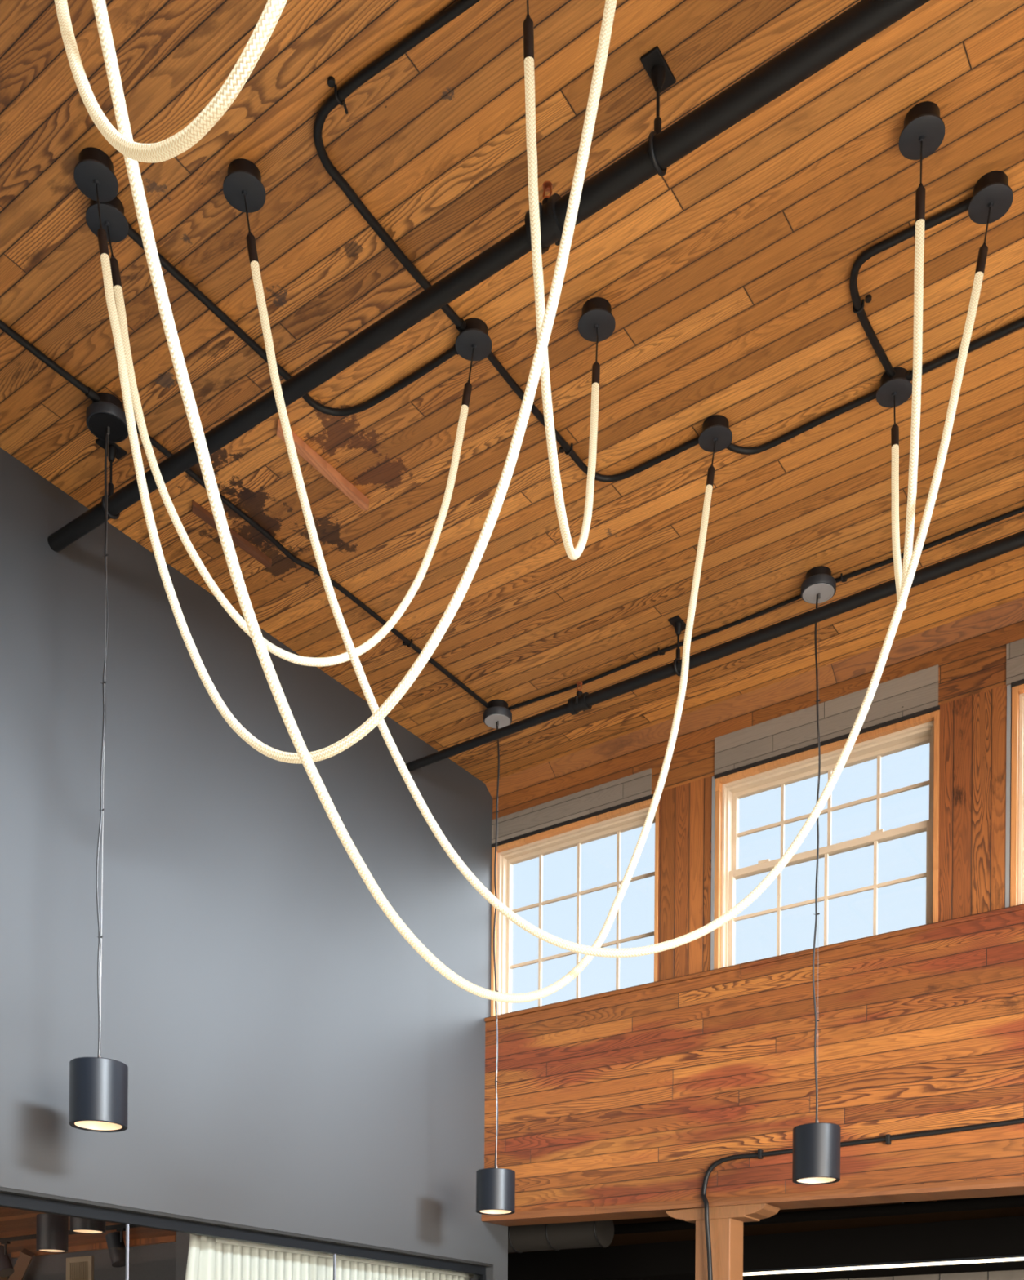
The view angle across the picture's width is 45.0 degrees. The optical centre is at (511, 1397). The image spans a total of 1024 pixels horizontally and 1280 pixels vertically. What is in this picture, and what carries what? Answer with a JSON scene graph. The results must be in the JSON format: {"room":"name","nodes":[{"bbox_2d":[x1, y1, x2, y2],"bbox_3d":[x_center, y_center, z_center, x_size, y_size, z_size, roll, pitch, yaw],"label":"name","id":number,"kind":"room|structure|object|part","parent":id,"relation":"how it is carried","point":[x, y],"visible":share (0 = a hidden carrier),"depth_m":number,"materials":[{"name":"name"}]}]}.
{"room":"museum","nodes":[
{"label":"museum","id":0,"kind":"room"},
{"bbox_2d":[0,1206,176,1253],"bbox_3d":[-5.949,-1.746,7.856,9.610,0.100,12.000,0,0,35],"label":"ceiling","id":1,"kind":"structure","parent":0,"point":[13,1222],"depth_m":12.61,"materials":[{"name":"brown wood"}]},
{"bbox_2d":[35,1213,68,1253],"bbox_3d":[-3.186,-1.346,8.573,0.208,0.658,0.208,0,0,35],"label":"pendant lamp","id":2,"kind":"object","parent":1,"relation":"hanging from","point":[51,1229],"visible":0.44,"depth_m":8.49,"materials":[{"name":"metal"}]},
{"bbox_2d":[0,1224,138,1242],"bbox_3d":[-4.047,-1.599,11.444,4.000,0.165,0.040,0,0,35],"label":"track","id":3,"kind":"object","parent":1,"relation":"attached to","point":[116,1226],"visible":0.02,"depth_m":11.78,"materials":[{"name":"black metal"}]},
{"bbox_2d":[0,1240,13,1276],"bbox_3d":[-4.998,-1.352,12.110,0.279,0.343,0.150,0,0,35],"label":"track spotlight","id":4,"kind":"object","parent":3,"relation":"hanging from","point":[6,1269],"visible":1,"depth_m":12.06,"materials":[{"name":"black paint"}]},
{"bbox_3d":[-4.948,-1.454,12.076,0.022,0.110,0.022,0,0,13],"label":"stem","id":5,"kind":"part","parent":4,"relation":"part of","materials":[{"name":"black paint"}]},
{"bbox_2d":[105,1227,125,1267],"bbox_3d":[-3.541,-1.341,11.087,0.238,0.342,0.150,0,0,35],"label":"track spotlight","id":6,"kind":"object","parent":3,"relation":"hanging from","point":[114,1240],"visible":0.91,"depth_m":11.03,"materials":[{"name":"black paint"}]},
{"bbox_3d":[-3.491,-1.442,11.053,0.022,0.110,0.022,0,0,-32],"label":"stem","id":7,"kind":"part","parent":6,"relation":"part of","materials":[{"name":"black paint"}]},
{"bbox_2d":[69,1216,105,1234],"bbox_3d":[-2.588,-1.341,7.549,0.208,0.658,0.208,0,0,35],"label":"pendant lamp","id":8,"kind":"object","parent":1,"relation":"hanging from","point":[78,1225],"visible":0.18,"depth_m":7.47,"materials":[{"name":"metal"}]},
{"bbox_2d":[7,1242,176,1279],"bbox_3d":[-3.988,-0.106,13.283,6.600,3.150,0.150,0,0,35],"label":"wall","id":9,"kind":"structure","parent":0,"point":[154,1261],"depth_m":13.39,"materials":[{"name":"grey paint"}]},
{"bbox_2d":[66,1255,93,1279],"bbox_3d":[-4.810,-1.278,13.753,0.460,0.580,0.035,0,0,35],"label":"air vent","id":10,"kind":"object","parent":9,"relation":"in","point":[80,1268],"visible":1,"depth_m":13.73,"materials":[{"name":"beige metal"}]},
{"bbox_2d":[10,1235,176,1257],"bbox_3d":[-3.587,-1.648,12.880,5.500,0.060,0.060,0,0,35],"label":"trim","id":11,"kind":"structure","parent":9,"relation":"attached to","point":[166,1239],"depth_m":13.46,"materials":[{"name":"brown wood"}]},
{"bbox_2d":[0,448,507,1279],"bbox_3d":[-2.748,-1.121,3.930,0.150,5.200,9.262,0,0,35],"label":"wall","id":12,"kind":"structure","parent":0,"point":[295,1064],"depth_m":5.74,"materials":[{"name":"grey paint"}]},
{"bbox_2d":[0,1192,485,1279],"bbox_3d":[-2.228,0.333,4.686,0.040,2.299,7.110,0,0,35],"label":"window","id":13,"kind":"structure","parent":12,"relation":"in","point":[10,1201],"depth_m":5.82,"materials":[{"name":"black metal"}]},
{"bbox_2d":[0,1186,492,1266],"bbox_3d":[-2.220,-0.824,4.687,0.145,0.014,7.110,0,0,35],"label":"trim","id":14,"kind":"structure","parent":12,"relation":"attached to","point":[3,1190],"depth_m":5.79,"materials":[{"name":"black metal"}]},
{"bbox_2d":[175,1231,473,1279],"bbox_3d":[-0.531,-0.079,9.845,3.010,3.150,2.900,0,0,35],"label":"wall","id":15,"kind":"structure","parent":0,"point":[182,1238],"depth_m":9.48,"materials":[{"name":"grey paint"}]},
{"bbox_2d":[185,1234,473,1279],"bbox_3d":[-0.979,0.318,6.787,0.082,2.309,2.616,0,0,35],"label":"curtain","id":16,"kind":"object","parent":15,"relation":"hanging from","point":[209,1258],"visible":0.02,"depth_m":6.45,"materials":[{"name":"white fabric"}]},
{"bbox_2d":[0,0,1023,783],"bbox_3d":[1.460,-3.739,0.819,10.600,0.100,8.985,0,0,35],"label":"ceiling","id":17,"kind":"structure","parent":0,"point":[723,276],"depth_m":4.24,"materials":[{"name":"brown wood"}]},
{"bbox_2d":[0,320,100,402],"bbox_3d":[-2.647,-3.703,3.008,0.038,0.031,3.845,0,0,35],"label":"conduit","id":18,"kind":"object","parent":17,"relation":"attached to","point":[89,393],"visible":1,"depth_m":4.41,"materials":[{"name":"black metal"}]},
{"bbox_2d":[68,392,128,1132],"bbox_3d":[-1.535,-2.363,4.621,0.208,2.698,0.208,0,0,35],"label":"pendant lamp","id":19,"kind":"object","parent":17,"relation":"hanging from","point":[98,1086],"visible":0.98,"depth_m":4.58,"materials":[{"name":"metal"}]},
{"bbox_3d":[-1.545,-1.130,4.621,0.208,0.232,0.208,0,0,35],"label":"lamp shade","id":20,"kind":"part","parent":19,"relation":"part of","materials":[{"name":"grey metal"}]},
{"bbox_3d":[-1.511,-3.626,4.621,0.138,0.003,0.138,0,0,35],"label":"underside plate","id":21,"kind":"part","parent":19,"relation":"part of","materials":[{"name":"black metal"}]},
{"bbox_2d":[94,438,126,519],"bbox_3d":[-1.565,-3.572,4.822,0.056,0.280,0.110,0,0,35],"label":"hanger","id":22,"kind":"object","parent":17,"relation":"hanging from","point":[115,451],"visible":0.65,"depth_m":4.81,"materials":[{"name":"black paint"}]},
{"bbox_3d":[-1.565,-3.588,4.822,0.010,0.148,0.009,0,0,35],"label":"rod","id":23,"kind":"part","parent":22,"relation":"part of","materials":[{"name":"black paint"}]},
{"bbox_3d":[-1.563,-3.707,4.822,0.056,0.010,0.110,0,0,35],"label":"ceiling plate","id":24,"kind":"part","parent":22,"relation":"part of","materials":[{"name":"black paint"}]},
{"bbox_2d":[106,444,116,462],"bbox_3d":[-1.564,-3.678,4.822,0.040,0.048,0.040,0,0,35],"label":"socket","id":25,"kind":"object","parent":22,"relation":"attached to","point":[112,455],"depth_m":4.81,"materials":[{"name":"black paint"}]},
{"bbox_2d":[85,196,250,637],"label":"light","id":26,"kind":"object","parent":17,"relation":"hanging from","point":[113,221],"depth_m":3.88,"materials":[{"name":"white"}]},
{"bbox_3d":[-1.253,-3.606,3.852,0.022,0.098,0.006,0,0,-22],"label":"cord","id":27,"kind":"part","parent":26,"relation":"part of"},
{"bbox_2d":[53,0,287,162],"bbox_3d":[-0.539,-2.991,2.214,1.575,1.426,0.127,0,0,41],"label":"light","id":28,"kind":"object","parent":17,"relation":"hanging from","point":[166,149],"visible":1,"depth_m":2.26,"materials":[{"name":"white"}]},
{"bbox_2d":[191,499,271,567],"bbox_3d":[-1.202,-3.699,5.301,0.040,0.022,0.459,0,0,35],"label":"cleat","id":29,"kind":"object","parent":17,"relation":"attached to","point":[197,508],"visible":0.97,"depth_m":5.32,"materials":[{"name":"brown wood"}]},
{"bbox_2d":[127,222,457,416],"bbox_3d":[-0.701,-3.688,4.107,0.641,0.031,1.006,0,0,35],"label":"conduit","id":30,"kind":"object","parent":17,"relation":"attached to","point":[131,233],"visible":0.84,"depth_m":4.37,"materials":[{"name":"black metal"}]},
{"bbox_2d":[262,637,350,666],"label":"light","id":31,"kind":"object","parent":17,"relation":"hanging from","point":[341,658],"depth_m":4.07,"materials":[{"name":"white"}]},
{"bbox_2d":[135,424,488,708],"bbox_3d":[-0.793,-3.689,5.645,0.064,0.034,2.418,0,0,35],"label":"conduit","id":32,"kind":"object","parent":17,"relation":"attached to","point":[409,643],"visible":0.79,"depth_m":5.49,"materials":[{"name":"black metal"}]},
{"bbox_2d":[275,418,368,510],"bbox_3d":[-0.749,-3.691,4.903,0.040,0.030,0.529,0,0,35],"label":"cleat","id":33,"kind":"object","parent":17,"relation":"attached to","point":[305,451],"visible":1,"depth_m":4.91,"materials":[{"name":"brown wood"}]},
{"bbox_2d":[73,0,616,764],"bbox_3d":[-0.486,-2.698,3.271,1.909,2.012,0.127,0,0,30],"label":"light","id":34,"kind":"object","parent":17,"relation":"hanging from","point":[94,176],"visible":0.99,"depth_m":3.17,"materials":[{"name":"white"}]},
{"bbox_3d":[-1.241,-3.579,3.711,0.029,0.153,0.005,0,0,30],"label":"cord","id":35,"kind":"part","parent":34,"relation":"part of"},
{"bbox_2d":[313,0,479,333],"bbox_3d":[-0.313,-3.684,3.671,0.548,0.038,1.159,0,0,-10],"label":"conduit","id":36,"kind":"object","parent":17,"relation":"attached to","point":[338,97],"visible":0.94,"depth_m":3.52,"materials":[{"name":"black metal"}]},
{"bbox_2d":[92,0,732,1003],"bbox_3d":[-0.093,-2.416,3.469,0.135,2.570,3.118,0,0,35],"label":"light","id":37,"kind":"object","parent":17,"relation":"hanging from","point":[715,436],"visible":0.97,"depth_m":2.88,"materials":[{"name":"white"}]},
{"bbox_3d":[0.764,-3.580,4.685,0.006,0.120,0.032,0,0,35],"label":"cord","id":38,"kind":"part","parent":37,"relation":"part of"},
{"bbox_2d":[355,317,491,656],"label":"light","id":39,"kind":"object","parent":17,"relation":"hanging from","point":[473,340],"depth_m":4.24,"materials":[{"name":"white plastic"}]},
{"bbox_3d":[-0.141,-3.580,4.282,0.023,0.134,0.005,0,0,-27],"label":"cord","id":40,"kind":"part","parent":39,"relation":"part of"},
{"bbox_2d":[475,699,515,1215],"bbox_3d":[-0.077,-2.346,6.606,0.208,2.710,0.208,0,0,35],"label":"pendant lamp","id":41,"kind":"object","parent":17,"relation":"hanging from","point":[495,1187],"visible":0.94,"depth_m":6.55,"materials":[{"name":"metal"}]},
{"bbox_3d":[-0.087,-1.100,6.606,0.208,0.218,0.208,0,0,35],"label":"lamp shade","id":42,"kind":"part","parent":41,"relation":"part of","materials":[{"name":"grey metal"}]},
{"bbox_3d":[-0.077,-3.615,6.606,0.138,0.003,0.138,0,0,35],"label":"underside plate","id":43,"kind":"part","parent":41,"relation":"part of","materials":[{"name":"white metal"}]},
{"bbox_2d":[523,0,545,341],"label":"light","id":44,"kind":"object","parent":17,"relation":"hanging from","point":[528,29],"depth_m":3.21,"materials":[{"name":"white"}]},
{"bbox_3d":[0.039,-3.583,3.143,0.006,0.124,0.027,0,0,9],"label":"cord","id":45,"kind":"part","parent":44,"relation":"part of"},
{"bbox_2d":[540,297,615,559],"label":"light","id":46,"kind":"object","parent":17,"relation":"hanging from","point":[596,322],"depth_m":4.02,"materials":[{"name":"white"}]},
{"bbox_3d":[0.287,-3.569,4.190,0.008,0.148,0.032,0,0,4],"label":"cord","id":47,"kind":"part","parent":46,"relation":"part of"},
{"bbox_2d":[486,351,698,482],"bbox_3d":[0.252,-3.680,4.689,0.981,0.036,0.407,0,0,-24],"label":"conduit","id":48,"kind":"object","parent":17,"relation":"attached to","point":[565,447],"visible":0.89,"depth_m":4.79,"materials":[{"name":"black metal"}]},
{"bbox_2d":[222,158,1013,957],"bbox_3d":[0.315,-2.518,3.756,2.396,2.359,0.127,0,0,0],"label":"light","id":49,"kind":"object","parent":17,"relation":"hanging from","point":[243,188],"visible":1,"depth_m":3.75,"materials":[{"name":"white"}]},
{"bbox_3d":[-0.803,-3.590,3.747,0.023,0.123,0.005,0,0,-3],"label":"cord","id":50,"kind":"part","parent":49,"relation":"part of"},
{"bbox_3d":[1.448,-3.572,3.765,0.024,0.123,0.005,0,0,-1],"label":"cord","id":51,"kind":"part","parent":49,"relation":"part of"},
{"bbox_2d":[507,594,801,710],"bbox_3d":[0.661,-3.680,6.157,1.747,0.030,0.062,0,0,35],"label":"conduit","id":52,"kind":"object","parent":17,"relation":"attached to","point":[661,651],"visible":0.86,"depth_m":6.10,"materials":[{"name":"black metal"}]},
{"bbox_2d":[640,45,675,176],"bbox_3d":[0.406,-3.554,3.438,0.056,0.286,0.110,0,0,35],"label":"hanger","id":53,"kind":"object","parent":17,"relation":"hanging from","point":[661,77],"visible":0.79,"depth_m":3.42,"materials":[{"name":"black paint"}]},
{"bbox_2d":[47,0,929,551],"bbox_3d":[2.362,-3.477,2.062,10.350,0.170,0.114,0,0,35],"label":"pipe","id":54,"kind":"object","parent":53,"relation":"hanging from","point":[864,20],"visible":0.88,"depth_m":3.58,"materials":[{"name":"black metal"}]},
{"bbox_2d":[650,64,665,92],"bbox_3d":[0.406,-3.663,3.438,0.040,0.048,0.040,0,0,35],"label":"socket","id":55,"kind":"object","parent":53,"relation":"attached to","point":[657,71],"depth_m":3.43,"materials":[{"name":"black paint"}]},
{"bbox_3d":[0.406,-3.576,3.438,0.010,0.142,0.009,0,0,35],"label":"rod","id":56,"kind":"part","parent":53,"relation":"part of","materials":[{"name":"black paint"}]},
{"bbox_3d":[0.407,-3.692,3.438,0.056,0.010,0.110,0,0,35],"label":"ceiling plate","id":57,"kind":"part","parent":53,"relation":"part of","materials":[{"name":"black paint"}]},
{"bbox_2d":[667,615,685,676],"bbox_3d":[0.792,-3.568,5.892,0.056,0.251,0.110,0,0,35],"label":"hanger","id":58,"kind":"object","parent":17,"relation":"hanging from","point":[677,622],"visible":0.91,"depth_m":5.88,"materials":[{"name":"black paint"}]},
{"bbox_3d":[0.793,-3.689,5.892,0.056,0.010,0.110,0,0,35],"label":"ceiling plate","id":59,"kind":"part","parent":58,"relation":"part of","materials":[{"name":"black paint"}]},
{"bbox_3d":[0.792,-3.582,5.892,0.010,0.124,0.009,0,0,35],"label":"rod","id":60,"kind":"part","parent":58,"relation":"part of","materials":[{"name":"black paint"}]},
{"bbox_2d":[674,622,682,635],"bbox_3d":[0.792,-3.660,5.892,0.040,0.048,0.040,0,0,35],"label":"socket","id":61,"kind":"object","parent":58,"relation":"attached to","point":[677,625],"depth_m":5.88,"materials":[{"name":"black paint"}]},
{"bbox_2d":[404,530,1023,772],"bbox_3d":[3.644,-3.494,3.887,10.350,0.147,0.090,0,0,35],"label":"pipe","id":62,"kind":"object","parent":58,"relation":"hanging from","point":[582,701],"visible":0.98,"depth_m":5.68,"materials":[{"name":"black metal"}]},
{"bbox_2d":[726,387,879,454],"bbox_3d":[1.100,-3.674,4.665,0.660,0.031,0.151,0,0,22],"label":"conduit","id":63,"kind":"object","parent":17,"relation":"attached to","point":[732,447],"visible":0.88,"depth_m":4.68,"materials":[{"name":"black metal"}]},
{"bbox_2d":[792,565,840,1185],"bbox_3d":[1.373,-2.330,5.536,0.208,2.719,0.208,0,0,35],"label":"pendant lamp","id":64,"kind":"object","parent":17,"relation":"hanging from","point":[816,1145],"visible":0.95,"depth_m":5.48,"materials":[{"name":"metal"}]},
{"bbox_3d":[1.364,-1.090,5.536,0.208,0.239,0.208,0,0,35],"label":"lamp shade","id":65,"kind":"part","parent":64,"relation":"part of","materials":[{"name":"grey metal"}]},
{"bbox_3d":[1.373,-3.603,5.539,0.138,0.003,0.138,0,0,35],"label":"underside plate","id":66,"kind":"part","parent":64,"relation":"part of","materials":[{"name":"grey metal"}]},
{"bbox_2d":[875,101,944,610],"bbox_3d":[1.280,-3.143,4.022,0.127,1.094,1.055,0,0,13],"label":"light","id":67,"kind":"object","parent":17,"relation":"hanging from","point":[922,133],"visible":0.9,"depth_m":3.69,"materials":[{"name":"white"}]},
{"bbox_3d":[1.382,-3.570,4.465,0.005,0.130,0.025,0,0,10],"label":"cord","id":68,"kind":"part","parent":67,"relation":"part of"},
{"bbox_3d":[1.185,-3.577,3.578,0.005,0.118,0.024,0,0,13],"label":"cord","id":69,"kind":"part","parent":67,"relation":"part of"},
{"bbox_2d":[848,196,972,377],"bbox_3d":[1.268,-3.671,4.105,0.337,0.038,0.731,0,0,-5],"label":"conduit","id":70,"kind":"object","parent":17,"relation":"attached to","point":[857,307],"visible":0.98,"depth_m":3.99,"materials":[{"name":"black metal"}]},
{"bbox_2d":[835,506,1023,582],"bbox_3d":[4.676,-3.648,3.310,8.001,0.032,0.056,0,0,35],"label":"conduit","id":71,"kind":"object","parent":17,"relation":"attached to","point":[844,578],"visible":0.8,"depth_m":5.28,"materials":[{"name":"black metal"}]},
{"bbox_2d":[905,317,1023,381],"bbox_3d":[4.401,-3.647,2.352,7.348,0.034,0.034,0,0,35],"label":"conduit","id":72,"kind":"object","parent":17,"relation":"attached to","point":[1018,324],"visible":0.85,"depth_m":4.30,"materials":[{"name":"black metal"}]},
{"bbox_2d":[484,909,1023,1212],"bbox_3d":[4.162,-1.535,4.550,10.440,1.415,0.200,0,0,35],"label":"wall","id":73,"kind":"structure","parent":0,"point":[632,1097],"depth_m":6.41,"materials":[{"name":"brown wood"}]},
{"bbox_2d":[480,1177,1023,1226],"bbox_3d":[4.161,-0.928,4.555,10.440,0.287,0.268,0,0,35],"label":"wooden beam","id":74,"kind":"structure","parent":73,"relation":"attached to","point":[1007,1186],"depth_m":6.36,"materials":[{"name":"brown wood"}]},
{"bbox_2d":[484,903,1023,1022],"bbox_3d":[4.164,-2.248,4.545,10.440,0.024,0.212,0,0,35],"label":"trim","id":75,"kind":"structure","parent":73,"relation":"attached to","point":[1020,907],"depth_m":6.42,"materials":[{"name":"brown wood"}]},
{"bbox_2d":[701,1117,1023,1279],"bbox_3d":[4.640,0.115,4.067,8.881,2.842,0.061,0,0,35],"label":"conduit","id":76,"kind":"object","parent":73,"relation":"attached to","point":[888,1138],"visible":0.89,"depth_m":6.16,"materials":[{"name":"black metal"}]},
{"bbox_2d":[492,620,1023,819],"bbox_3d":[4.194,-2.937,4.579,10.440,1.360,0.160,0,0,35],"label":"wall","id":77,"kind":"structure","parent":0,"point":[975,664],"depth_m":6.53,"materials":[{"name":"brown wood"}]},
{"bbox_2d":[491,768,651,844],"bbox_3d":[0.330,-3.432,7.201,1.097,0.148,0.017,0,0,35],"label":"trim","id":78,"kind":"structure","parent":77,"relation":"attached to","point":[637,785],"depth_m":7.17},
{"bbox_2d":[490,793,658,1016],"bbox_3d":[0.384,-2.827,7.243,1.148,1.060,0.160,0,0,35],"label":"window","id":79,"kind":"structure","parent":77,"relation":"in","point":[631,815],"depth_m":7.32,"materials":[{"name":"brown wood"}]},
{"bbox_2d":[657,775,714,981],"bbox_3d":[0.997,-2.819,6.823,0.343,1.074,0.162,0,0,35],"label":"column","id":80,"kind":"structure","parent":77,"relation":"attached to","point":[685,811],"depth_m":6.76,"materials":[{"name":"brown wood"}]},
{"bbox_2d":[710,776,715,969],"bbox_3d":[1.089,-2.815,6.671,0.018,1.066,0.026,0,0,35],"label":"trim","id":81,"kind":"structure","parent":77,"relation":"attached to","point":[713,821],"depth_m":6.66,"materials":[{"name":"grey paint"}]},
{"bbox_2d":[484,596,1023,798],"bbox_3d":[4.159,-3.688,4.522,10.440,0.160,0.180,0,0,35],"label":"wooden beam","id":82,"kind":"structure","parent":77,"relation":"attached to","point":[1011,612],"depth_m":6.43,"materials":[{"name":"brown wood"}]},
{"bbox_2d":[713,705,939,968],"bbox_3d":[1.618,-2.817,6.376,1.192,1.060,0.160,0,0,35],"label":"window","id":83,"kind":"structure","parent":77,"relation":"in","point":[922,727],"depth_m":6.39,"materials":[{"name":"brown wood"}]},
{"bbox_3d":[1.622,-2.570,6.383,1.080,0.541,0.034,0,0,35],"label":"sash","id":84,"kind":"part","parent":83,"relation":"part of","materials":[{"name":"beige paint"}]},
{"bbox_3d":[1.647,-3.046,6.414,1.080,0.458,0.034,0,0,35],"label":"sash","id":85,"kind":"part","parent":83,"relation":"part of","materials":[{"name":"beige paint"}]},
{"bbox_2d":[714,664,938,774],"bbox_3d":[1.580,-3.448,6.322,1.184,0.200,0.017,0,0,35],"label":"trim","id":86,"kind":"structure","parent":77,"relation":"attached to","point":[916,691],"depth_m":6.30,"materials":[{"name":"beige wood"}]},
{"bbox_2d":[937,684,1011,921],"bbox_3d":[2.246,-2.810,5.946,0.333,1.074,0.162,0,0,35],"label":"column","id":87,"kind":"structure","parent":77,"relation":"attached to","point":[971,847],"depth_m":5.88,"materials":[{"name":"brown wood"}]},
{"bbox_2d":[1004,684,1010,907],"bbox_3d":[2.330,-2.805,5.799,0.018,1.066,0.026,0,0,35],"label":"trim","id":88,"kind":"structure","parent":77,"relation":"attached to","point":[1008,686],"depth_m":5.79,"materials":[{"name":"grey paint"}]},
{"bbox_2d":[1005,638,1023,684],"bbox_3d":[2.828,-3.433,5.445,1.237,0.190,0.017,0,0,35],"label":"trim","id":89,"kind":"structure","parent":77,"relation":"attached to","point":[1015,650],"depth_m":5.77,"materials":[{"name":"beige wood"}]},
{"bbox_2d":[1009,679,1023,906],"bbox_3d":[2.863,-2.808,5.501,1.192,1.060,0.160,0,0,35],"label":"window","id":90,"kind":"structure","parent":77,"relation":"in","point":[1016,895],"depth_m":5.78,"materials":[{"name":"brown wood"}]},
{"bbox_3d":[2.874,-2.786,5.517,1.136,1.016,0.122,0,0,35],"label":"frame","id":91,"kind":"part","parent":90,"relation":"part of","materials":[{"name":"beige paint"}]},
{"bbox_2d":[507,1195,1023,1253],"bbox_3d":[4.700,0.012,7.820,13.700,3.050,0.200,0,0,35],"label":"wall","id":92,"kind":"structure","parent":0,"point":[806,1226],"depth_m":9.37,"materials":[{"name":"brown paint"}]},
{"bbox_2d":[507,1215,1023,1279],"bbox_3d":[4.322,-0.987,7.357,13.400,0.242,1.000,0,0,35],"label":"bulkhead","id":93,"kind":"object","parent":92,"relation":"attached to","point":[997,1236],"depth_m":8.46,"materials":[{"name":"black paint"}]},
{"bbox_2d":[742,1254,1023,1275],"bbox_3d":[5.428,-0.841,5.976,9.800,0.033,0.048,0,0,35],"label":"led strip","id":94,"kind":"object","parent":93,"relation":"attached to","point":[1016,1257],"visible":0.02,"depth_m":8.04,"materials":[{"name":"white plastic"}]},
{"bbox_2d":[826,1269,1023,1279],"bbox_3d":[5.478,-0.627,7.093,11.200,0.540,0.100,0,0,35],"label":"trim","id":95,"kind":"structure","parent":92,"relation":"attached to","point":[1007,1274],"depth_m":8.66,"materials":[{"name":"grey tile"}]},
{"bbox_3d":[3.910,-1.570,6.678,13.700,0.100,2.991,0,0,35],"label":"ceiling","id":96,"kind":"structure","parent":0,"visible":0},
{"bbox_2d":[507,1219,613,1253],"bbox_3d":[-0.410,-1.112,8.727,2.482,0.261,0.244,0,0,35],"label":"duct","id":97,"kind":"object","parent":96,"relation":"hanging from","point":[559,1236],"visible":0.26,"depth_m":8.11,"materials":[{"name":"black metal"}]},
{"bbox_2d":[913,1200,937,1202],"bbox_3d":[2.225,-1.458,7.769,0.090,0.150,2.742,0,0,35],"label":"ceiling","id":98,"kind":"structure","parent":96,"relation":"attached to","point":[932,1200],"depth_m":8.70,"materials":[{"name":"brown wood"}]},
{"bbox_3d":[-1.560,1.538,4.754,20.400,0.100,12.400,0,0,35],"label":"floor","id":99,"kind":"structure","parent":0,"visible":0},
{"bbox_2d":[0,1248,35,1279],"bbox_3d":[-5.795,-0.123,14.216,0.870,3.156,0.240,0,0,35],"label":"frame","id":100,"kind":"object","parent":99,"relation":"on","point":[24,1259],"visible":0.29,"depth_m":14.02,"materials":[{"name":"brown wood"}]},
{"bbox_2d":[666,1203,779,1279],"bbox_3d":[1.124,0.245,6.665,0.580,2.527,0.196,0,0,35],"label":"wooden post","id":101,"kind":"object","parent":99,"relation":"on","point":[726,1222],"visible":0.98,"depth_m":6.59,"materials":[{"name":"brown wood"}]}
]}

